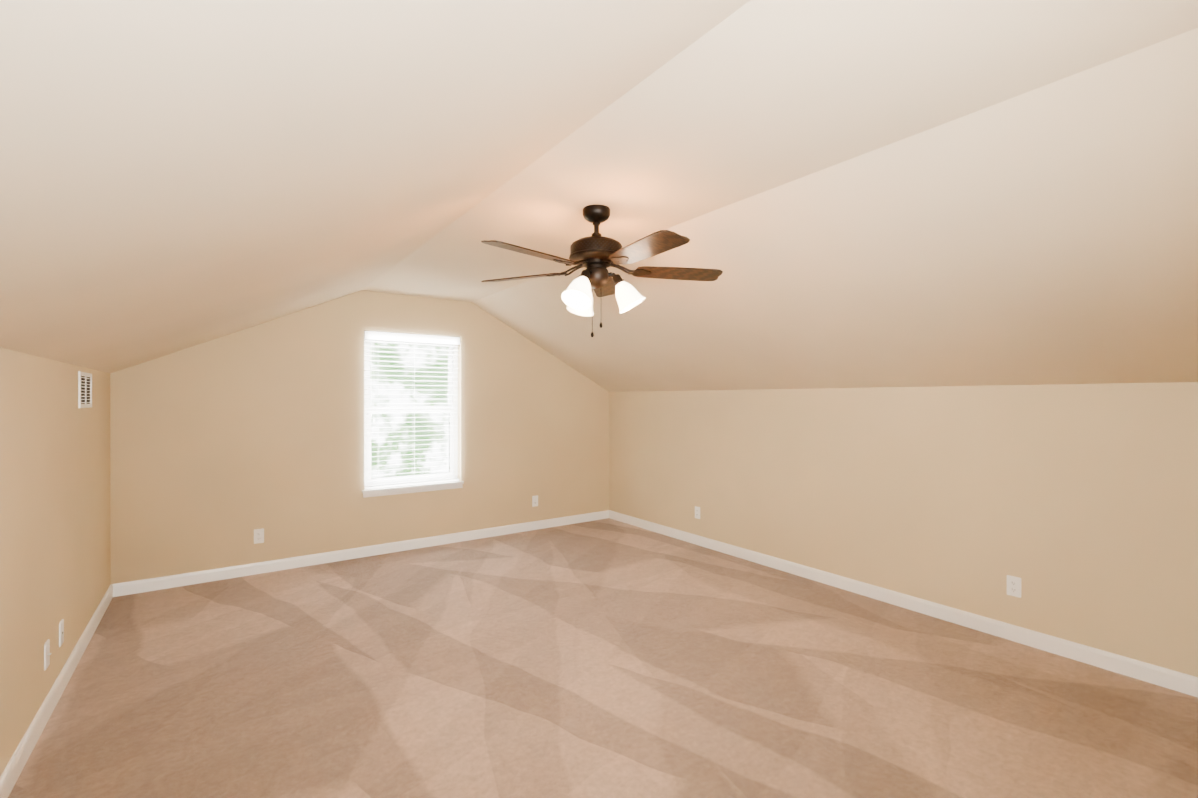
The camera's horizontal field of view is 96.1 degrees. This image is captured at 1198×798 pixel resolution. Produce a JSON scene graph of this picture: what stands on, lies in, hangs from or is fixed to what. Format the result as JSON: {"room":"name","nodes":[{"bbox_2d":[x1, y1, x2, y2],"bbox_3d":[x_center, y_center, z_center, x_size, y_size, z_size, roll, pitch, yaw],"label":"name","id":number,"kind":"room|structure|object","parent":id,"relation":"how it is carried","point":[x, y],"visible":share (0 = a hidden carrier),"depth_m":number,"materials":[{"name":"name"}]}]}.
{"room":"empty attic room","nodes":[
{"label":"empty attic room","id":0,"kind":"room"},
{"bbox_2d":[0,347,110,775],"bbox_3d":[-1.856,0.611,1.418,0.160,1.580,6.060,0,0,-35],"label":"wall","id":1,"kind":"structure","parent":0,"point":[55,544],"depth_m":2.35,"materials":[{"name":"beige paint"}]},
{"bbox_2d":[44,639,51,670],"bbox_3d":[-2.426,1.125,2.375,0.016,0.115,0.070,0,0,-35],"label":"outlet","id":2,"kind":"object","parent":1,"relation":"attached to","point":[47,653],"visible":1,"depth_m":2.37,"materials":[{"name":"white plastic"}]},
{"bbox_2d":[0,584,115,797],"bbox_3d":[-1.785,1.356,1.469,0.014,0.090,5.740,0,0,-35],"label":"baseboard","id":3,"kind":"structure","parent":1,"relation":"attached to","point":[17,762],"depth_m":2.36,"materials":[{"name":"white wood"}]},
{"bbox_2d":[59,619,63,646],"bbox_3d":[-2.586,1.125,2.592,0.008,0.115,0.070,0,0,-35],"label":"outlet","id":4,"kind":"object","parent":1,"relation":"attached to","point":[61,632],"visible":1,"depth_m":2.58,"materials":[{"name":"white plastic"}]},
{"bbox_2d":[78,371,91,407],"bbox_3d":[-2.920,-0.050,3.066,0.014,0.200,0.340,0,0,-35],"label":"air vent","id":5,"kind":"object","parent":1,"relation":"in","point":[84,389],"visible":1,"depth_m":3.05,"materials":[{"name":"white plastic"}]},
{"bbox_2d":[110,290,608,583],"bbox_3d":[-1.712,0.088,5.137,4.700,2.620,0.160,0,0,-35],"label":"wall","id":6,"kind":"structure","parent":0,"point":[222,448],"depth_m":4.55,"materials":[{"name":"beige paint"}]},
{"bbox_2d":[254,528,263,543],"bbox_3d":[-2.725,1.099,4.316,0.070,0.115,0.008,0,0,-35],"label":"electrical outlet","id":7,"kind":"object","parent":6,"relation":"attached to","point":[258,535],"visible":1,"depth_m":4.31,"materials":[{"name":"white plastic"}]},
{"bbox_2d":[116,510,607,596],"bbox_3d":[-1.662,1.354,5.067,4.320,0.090,0.014,0,0,-35],"label":"baseboard","id":8,"kind":"structure","parent":6,"relation":"attached to","point":[158,583],"depth_m":4.62,"materials":[{"name":"white wood"}]},
{"bbox_2d":[364,339,457,486],"bbox_3d":[-1.790,0.101,5.134,0.890,1.425,0.083,0,0,-35],"label":"window","id":9,"kind":"structure","parent":6,"relation":"in","point":[453,453],"depth_m":5.14,"materials":[{"name":"white plastic"}]},
{"bbox_2d":[364,331,459,488],"bbox_3d":[-1.740,0.099,5.064,0.878,1.413,0.074,0,0,-35],"label":"window blinds","id":10,"kind":"object","parent":9,"relation":"attached to","point":[387,336],"visible":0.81,"depth_m":5.04,"materials":[{"name":"white plastic"}]},
{"bbox_2d":[362,481,463,497],"bbox_3d":[-1.737,0.842,5.061,0.930,0.064,0.107,0,0,-35],"label":"window sill","id":11,"kind":"structure","parent":6,"relation":"attached to","point":[375,492],"depth_m":5.00,"materials":[{"name":"white wood"}]},
{"bbox_2d":[532,495,537,506],"bbox_3d":[-0.682,1.093,5.766,0.070,0.115,0.008,0,0,-35],"label":"electrical outlet","id":12,"kind":"object","parent":6,"relation":"attached to","point":[534,501],"visible":1,"depth_m":5.76,"materials":[{"name":"white plastic"}]},
{"bbox_2d":[0,0,1197,391],"bbox_3d":[-0.005,-0.565,2.731,4.880,1.229,6.060,0,0,-35],"label":"ceiling","id":13,"kind":"structure","parent":0,"point":[908,192],"depth_m":1.79,"materials":[{"name":"beige paint"}]},
{"bbox_2d":[481,204,722,336],"bbox_3d":[-0.001,-0.636,2.687,1.290,0.648,1.270,0,0,-35],"label":"ceiling fan","id":14,"kind":"object","parent":13,"relation":"hanging from","point":[596,254],"visible":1,"depth_m":2.65,"materials":[{"name":"brown wood"}]},
{"bbox_2d":[8,518,1197,797],"bbox_3d":[-0.005,1.460,2.732,4.700,0.120,6.060,0,0,-35],"label":"floor","id":15,"kind":"structure","parent":0,"point":[606,658],"depth_m":2.55,"materials":[{"name":"carpet"}]},
{"bbox_2d":[609,382,1197,676],"bbox_3d":[1.846,0.659,4.045,0.160,1.480,6.060,0,0,-35],"label":"wall","id":16,"kind":"structure","parent":0,"point":[1074,507],"depth_m":3.33,"materials":[{"name":"beige paint"}]},
{"bbox_2d":[695,506,699,518],"bbox_3d":[0.945,1.091,5.172,0.008,0.115,0.070,0,0,-35],"label":"electrical outlet","id":17,"kind":"object","parent":16,"relation":"attached to","point":[697,512],"visible":1,"depth_m":5.17,"materials":[{"name":"white plastic"}]},
{"bbox_2d":[608,510,1197,696],"bbox_3d":[1.775,1.354,3.996,0.014,0.090,5.740,0,0,-35],"label":"baseboard","id":18,"kind":"structure","parent":16,"relation":"attached to","point":[1004,630],"depth_m":3.32,"materials":[{"name":"white wood"}]},
{"bbox_2d":[1007,575,1020,597],"bbox_3d":[2.402,1.085,3.118,0.008,0.115,0.070,0,0,-35],"label":"electrical outlet","id":19,"kind":"object","parent":16,"relation":"attached to","point":[1013,585],"visible":1,"depth_m":3.12,"materials":[{"name":"white plastic"}]},
{"label":"outside","id":20,"kind":"structure","parent":0,"visible":0},
{"bbox_2d":[371,343,448,477],"bbox_3d":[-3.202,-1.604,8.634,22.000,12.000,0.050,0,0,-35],"label":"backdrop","id":21,"kind":"structure","parent":20,"point":[388,450],"depth_m":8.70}
]}

